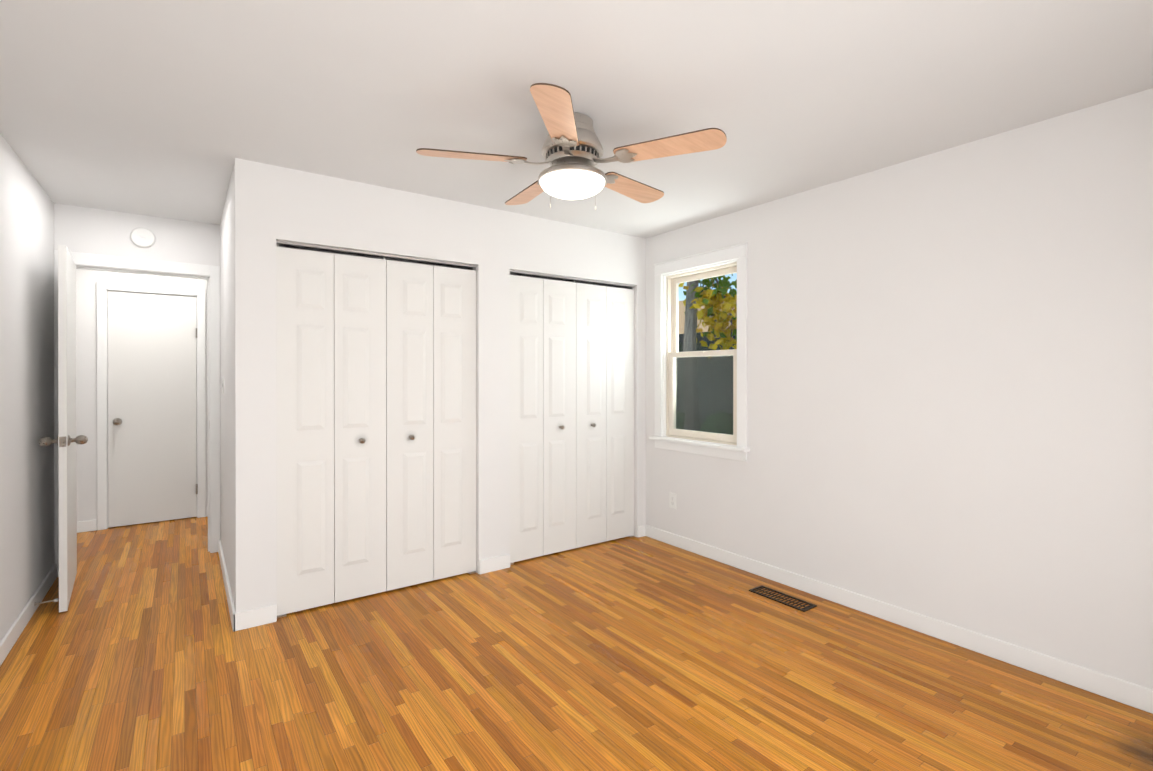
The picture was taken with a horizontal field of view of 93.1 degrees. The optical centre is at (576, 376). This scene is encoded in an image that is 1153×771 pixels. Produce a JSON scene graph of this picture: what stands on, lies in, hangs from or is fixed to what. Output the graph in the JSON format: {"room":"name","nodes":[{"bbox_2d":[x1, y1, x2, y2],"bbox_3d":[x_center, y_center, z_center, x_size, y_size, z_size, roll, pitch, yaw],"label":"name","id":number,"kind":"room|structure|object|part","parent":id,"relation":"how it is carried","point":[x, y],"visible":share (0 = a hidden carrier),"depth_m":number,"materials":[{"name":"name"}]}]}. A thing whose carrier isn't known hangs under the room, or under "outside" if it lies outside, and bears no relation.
{"room":"empty bedroom","nodes":[
{"label":"empty bedroom","id":0,"kind":"room"},
{"bbox_2d":[0,134,54,641],"bbox_3d":[-1.825,0.097,1.249,0.120,2.440,5.840,0,0,-36],"label":"wall","id":1,"kind":"structure","parent":0,"point":[27,556],"depth_m":2.90,"materials":[{"name":"white paint"}]},
{"bbox_2d":[0,564,56,665],"bbox_3d":[-1.765,1.271,1.283,0.014,0.092,5.580,0,0,-36],"label":"baseboard","id":2,"kind":"structure","parent":1,"relation":"attached to","point":[13,634],"depth_m":2.85,"materials":[{"name":"white wood"}]},
{"bbox_2d":[34,599,53,605],"bbox_3d":[-2.966,1.262,3.055,0.094,0.018,0.018,0,0,-36],"label":"spring door stop","id":3,"kind":"object","parent":1,"relation":"attached to","point":[35,603],"visible":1,"depth_m":3.04,"materials":[{"name":"silver metal"}]},
{"bbox_2d":[54,203,219,265],"bbox_3d":[-3.071,0.090,3.873,0.906,2.440,0.120,0,0,-36],"label":"wall","id":4,"kind":"structure","parent":0,"point":[78,229],"depth_m":3.78,"materials":[{"name":"white paint"}]},
{"bbox_2d":[38,245,87,611],"bbox_3d":[-3.089,0.289,3.319,0.205,2.030,0.783,0,0,-40],"label":"bedroom door","id":5,"kind":"structure","parent":4,"relation":"in","point":[67,440],"depth_m":3.04,"materials":[{"name":"white paint"}]},
{"bbox_2d":[54,250,219,576],"bbox_3d":[-3.067,0.245,3.867,0.904,2.130,0.139,0,0,-36],"label":"door frame","id":6,"kind":"structure","parent":4,"relation":"attached to","point":[107,261],"depth_m":4.04,"materials":[{"name":"white wood"}]},
{"bbox_2d":[130,227,155,247],"bbox_3d":[-3.026,-0.970,3.810,0.140,0.140,0.032,0,0,-36],"label":"smoke detector","id":7,"kind":"object","parent":4,"relation":"attached to","point":[141,237],"visible":1,"depth_m":3.80,"materials":[{"name":"plastic"}]},
{"bbox_2d":[76,269,207,521],"bbox_3d":[-3.740,0.087,4.957,2.860,2.440,0.120,0,0,-36],"label":"wall","id":8,"kind":"structure","parent":0,"point":[86,351],"depth_m":4.62,"materials":[{"name":"white paint"}]},
{"bbox_2d":[77,520,96,532],"bbox_3d":[-4.469,1.263,4.356,0.970,0.092,0.014,0,0,-36],"label":"baseboard","id":9,"kind":"structure","parent":8,"relation":"attached to","point":[86,526],"depth_m":4.59,"materials":[{"name":"white wood"}]},
{"bbox_2d":[97,282,205,529],"bbox_3d":[-3.796,0.252,4.907,0.764,2.112,0.139,0,0,-36],"label":"door frame","id":10,"kind":"structure","parent":8,"relation":"attached to","point":[102,287],"depth_m":4.71,"materials":[{"name":"white wood"}]},
{"bbox_2d":[108,291,197,527],"bbox_3d":[-3.750,0.283,4.850,0.632,2.034,0.120,0,0,-36],"label":"closet door","id":11,"kind":"structure","parent":8,"relation":"in","point":[152,448],"depth_m":4.86,"materials":[{"name":"white paint"}]},
{"bbox_2d":[220,158,257,612],"bbox_3d":[-2.209,0.091,3.532,0.100,2.440,1.680,0,0,-36],"label":"wall","id":12,"kind":"structure","parent":0,"point":[239,374],"depth_m":2.86,"materials":[{"name":"white paint"}]},
{"bbox_2d":[221,377,223,393],"bbox_3d":[-2.407,0.061,3.709,0.016,0.115,0.070,0,0,-36],"label":"switch plate","id":13,"kind":"object","parent":12,"relation":"attached to","point":[222,384],"visible":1,"depth_m":3.70,"materials":[{"name":"plastic"}]},
{"bbox_2d":[218,540,235,631],"bbox_3d":[-2.210,1.266,3.439,0.014,0.092,1.554,0,0,-36],"label":"baseboard","id":14,"kind":"structure","parent":12,"relation":"attached to","point":[231,607],"depth_m":3.24,"materials":[{"name":"white wood"}]},
{"bbox_2d":[276,243,592,284],"bbox_3d":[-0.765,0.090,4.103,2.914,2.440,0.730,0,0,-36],"label":"door track","id":15,"kind":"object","parent":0,"point":[400,259],"depth_m":4.00,"materials":[{"name":"grey metal"}]},
{"bbox_2d":[257,162,645,607],"bbox_3d":[-0.584,0.091,3.722,2.764,2.440,0.100,0,0,-36],"label":"wall","id":16,"kind":"structure","parent":0,"point":[495,246],"depth_m":3.61,"materials":[{"name":"white paint"}]},
{"bbox_2d":[233,604,276,630],"bbox_3d":[-1.687,1.267,2.866,0.199,0.092,0.014,0,0,-36],"label":"baseboard","id":17,"kind":"structure","parent":16,"relation":"attached to","point":[255,617],"depth_m":2.86,"materials":[{"name":"white wood"}]},
{"bbox_2d":[276,240,475,617],"bbox_3d":[-1.155,0.287,3.310,1.177,2.048,0.040,0,0,-36],"label":"door leaf","id":18,"kind":"structure","parent":16,"relation":"in","point":[305,404],"depth_m":3.04,"materials":[{"name":"white paint"}]},
{"bbox_2d":[334,254,385,602],"bbox_3d":[-1.264,0.298,3.209,0.292,2.004,0.072,0,0,-36],"label":"door leaf","id":19,"kind":"structure","parent":18,"relation":"attached to","point":[359,426],"depth_m":3.20,"materials":[{"name":"white paint"}]},
{"bbox_3d":[-1.155,0.287,3.310,1.177,2.048,0.038,0,0,-36],"label":"bifold doors track rail","id":20,"kind":"part","parent":18,"relation":"part of","materials":[{"name":"white wood"}]},
{"bbox_2d":[386,260,432,590],"bbox_3d":[-1.025,0.298,3.381,0.292,2.004,0.072,0,0,-36],"label":"door leaf","id":21,"kind":"structure","parent":18,"relation":"attached to","point":[409,424],"depth_m":3.37,"materials":[{"name":"white paint"}]},
{"bbox_2d":[433,266,475,579],"bbox_3d":[-0.795,0.297,3.566,0.292,2.004,0.038,0,0,-36],"label":"door leaf","id":22,"kind":"structure","parent":18,"relation":"attached to","point":[454,421],"depth_m":3.55,"materials":[{"name":"white paint"}]},
{"bbox_2d":[479,554,509,573],"bbox_3d":[-0.549,1.265,3.680,0.229,0.092,0.014,0,0,-36],"label":"baseboard","id":23,"kind":"structure","parent":16,"relation":"attached to","point":[494,564],"depth_m":3.67,"materials":[{"name":"white wood"}]},
{"bbox_2d":[510,270,634,564],"bbox_3d":[-0.009,0.285,4.129,1.166,2.048,0.040,0,0,-36],"label":"door leaf","id":24,"kind":"structure","parent":16,"relation":"in","point":[526,417],"depth_m":3.86,"materials":[{"name":"white paint"}]},
{"bbox_2d":[543,279,575,554],"bbox_3d":[-0.117,0.296,4.029,0.289,2.004,0.072,0,0,-36],"label":"door leaf","id":25,"kind":"structure","parent":24,"relation":"attached to","point":[559,416],"depth_m":4.02,"materials":[{"name":"white paint"}]},
{"bbox_3d":[-0.010,0.285,4.130,1.166,2.048,0.038,0,0,-36],"label":"track rail of the bifold doors","id":26,"kind":"part","parent":24,"relation":"part of","materials":[{"name":"white wood"}]},
{"bbox_2d":[576,283,605,547],"bbox_3d":[0.120,0.295,4.199,0.289,2.004,0.072,0,0,-36],"label":"door leaf","id":27,"kind":"structure","parent":24,"relation":"attached to","point":[590,414],"depth_m":4.19,"materials":[{"name":"white paint"}]},
{"bbox_2d":[606,286,633,540],"bbox_3d":[0.347,0.295,4.383,0.289,2.004,0.038,0,0,-36],"label":"door leaf","id":28,"kind":"structure","parent":24,"relation":"attached to","point":[619,412],"depth_m":4.36,"materials":[{"name":"white paint"}]},
{"bbox_2d":[638,525,644,537],"bbox_3d":[0.530,1.263,4.452,0.077,0.092,0.014,0,0,-36],"label":"baseboard","id":29,"kind":"structure","parent":16,"relation":"attached to","point":[641,530],"depth_m":4.44,"materials":[{"name":"white wood"}]},
{"bbox_2d":[0,517,1152,770],"bbox_3d":[-0.954,1.364,2.656,4.950,0.100,7.170,0,0,-36],"label":"floor","id":30,"kind":"structure","parent":0,"point":[624,653],"depth_m":2.34,"materials":[{"name":"brown wood"}]},
{"bbox_2d":[749,585,816,611],"bbox_3d":[1.212,1.324,3.228,0.130,0.036,0.370,0,0,-36],"label":"floor vent","id":31,"kind":"object","parent":30,"relation":"in","point":[804,609],"visible":0.73,"depth_m":3.21,"materials":[{"name":"brown metal"}]},
{"bbox_2d":[0,0,1152,237],"bbox_3d":[-0.954,-1.176,2.649,4.950,0.100,7.170,0,0,-36],"label":"ceiling","id":32,"kind":"structure","parent":0,"point":[168,108],"depth_m":2.13,"materials":[{"name":"paint"}]},
{"bbox_2d":[416,83,726,210],"bbox_3d":[-0.025,-0.947,2.456,1.268,0.358,1.250,0,0,-36],"label":"ceiling fan","id":33,"kind":"object","parent":32,"relation":"hanging from","point":[572,151],"visible":1,"depth_m":2.30,"materials":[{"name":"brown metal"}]},
{"bbox_3d":[-0.442,-0.940,2.331,0.443,0.032,0.273,0,0,-36],"label":"blade","id":34,"kind":"part","parent":33,"relation":"part of","materials":[{"name":"brown wood"}]},
{"bbox_3d":[-0.228,-0.941,2.796,0.162,0.032,0.462,0,0,-36],"label":"blade","id":35,"kind":"part","parent":33,"relation":"part of","materials":[{"name":"brown wood"}]},
{"bbox_3d":[-0.067,-0.939,1.985,0.365,0.032,0.389,0,0,-36],"label":"blade","id":36,"kind":"part","parent":33,"relation":"part of","materials":[{"name":"brown wood"}]},
{"bbox_3d":[-0.018,-1.019,2.415,0.274,0.213,0.274,0,0,-36],"label":"motor","id":37,"kind":"part","parent":33,"relation":"part of","materials":[{"name":"silver metal"}]},
{"bbox_3d":[-0.018,-0.829,2.416,0.292,0.068,0.292,0,0,-36],"label":"lamp shade","id":38,"kind":"part","parent":33,"relation":"part of","materials":[{"name":"white glass"}]},
{"bbox_3d":[0.271,-0.941,2.738,0.460,0.032,0.200,0,0,-36],"label":"blade","id":39,"kind":"part","parent":33,"relation":"part of","materials":[{"name":"brown wood"}]},
{"bbox_3d":[0.377,-0.939,2.238,0.306,0.032,0.429,0,0,-36],"label":"blade","id":40,"kind":"part","parent":33,"relation":"part of","materials":[{"name":"brown wood"}]},
{"bbox_2d":[593,88,1152,688],"bbox_3d":[1.599,0.092,3.175,0.150,2.440,4.990,0,0,-36],"label":"wall","id":41,"kind":"structure","parent":0,"point":[949,384],"depth_m":2.65,"materials":[{"name":"white paint"}]},
{"bbox_2d":[669,492,675,508],"bbox_3d":[0.747,0.964,4.234,0.007,0.115,0.070,0,0,-36],"label":"electrical outlet plate","id":42,"kind":"object","parent":41,"relation":"attached to","point":[672,500],"visible":1,"depth_m":4.23,"materials":[{"name":"plastic"}]},
{"bbox_2d":[649,436,749,451],"bbox_3d":[0.882,0.491,4.022,0.092,0.026,0.920,0,0,-36],"label":"window sill","id":43,"kind":"structure","parent":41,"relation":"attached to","point":[705,444],"depth_m":3.94,"materials":[{"name":"white wood"}]},
{"bbox_2d":[654,243,747,461],"bbox_3d":[0.932,-0.163,4.056,0.138,1.469,0.886,0,0,-36],"label":"window","id":44,"kind":"structure","parent":41,"relation":"in","point":[669,313],"depth_m":4.09,"materials":[{"name":"beige plastic"}]},
{"bbox_3d":[0.979,0.146,4.090,0.010,0.636,0.668,0,0,-36],"label":"screen frame","id":45,"kind":"part","parent":44,"relation":"part of","materials":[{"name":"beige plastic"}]},
{"bbox_3d":[0.888,0.538,4.026,0.017,0.068,0.878,0,0,-36],"label":"window trim apron","id":46,"kind":"part","parent":44,"relation":"part of","materials":[{"name":"white wood"}]},
{"bbox_3d":[0.931,0.138,4.056,0.038,0.652,0.668,0,0,-36],"label":"window sash","id":47,"kind":"part","parent":44,"relation":"part of","materials":[{"name":"white wood"}]},
{"bbox_2d":[676,356,732,434],"bbox_3d":[0.979,0.147,4.090,0.001,0.610,0.644,0,0,-36],"label":"screen","id":48,"kind":"object","parent":44,"relation":"attached to","point":[724,371],"depth_m":4.13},
{"bbox_3d":[0.968,-0.461,4.081,0.028,0.626,0.668,0,0,-36],"label":"window sash","id":49,"kind":"part","parent":44,"relation":"part of","materials":[{"name":"white wood"}]},
{"bbox_2d":[645,525,1152,713],"bbox_3d":[1.738,1.267,2.841,0.014,0.092,4.040,0,0,-36],"label":"baseboard","id":50,"kind":"structure","parent":41,"relation":"attached to","point":[1114,688],"depth_m":2.71,"materials":[{"name":"white wood"}]},
{"label":"outside","id":51,"kind":"structure","parent":0,"visible":0},
{"bbox_3d":[1.680,1.794,10.276,75.000,0.200,75.000,0,0,-36],"label":"ground","id":52,"kind":"structure","parent":51,"visible":0},
{"bbox_2d":[676,412,732,433],"bbox_3d":[0.798,1.438,9.865,5.476,1.680,12.061,0,0,-36],"label":"bush","id":53,"kind":"object","parent":52,"relation":"on","point":[713,423],"depth_m":10.49,"materials":[{"name":"green plant"}]},
{"bbox_2d":[676,295,736,423],"bbox_3d":[3.703,-0.267,16.020,6.720,4.090,38.600,0,0,-36],"label":"house","id":54,"kind":"structure","parent":52,"relation":"on","point":[682,320],"depth_m":12.05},
{"bbox_2d":[679,274,736,430],"bbox_3d":[2.019,-1.363,9.774,5.206,6.323,4.785,0,0,-36],"label":"tree","id":55,"kind":"object","parent":52,"relation":"on","point":[715,328],"depth_m":9.76,"materials":[{"name":"green plant"}]}
]}

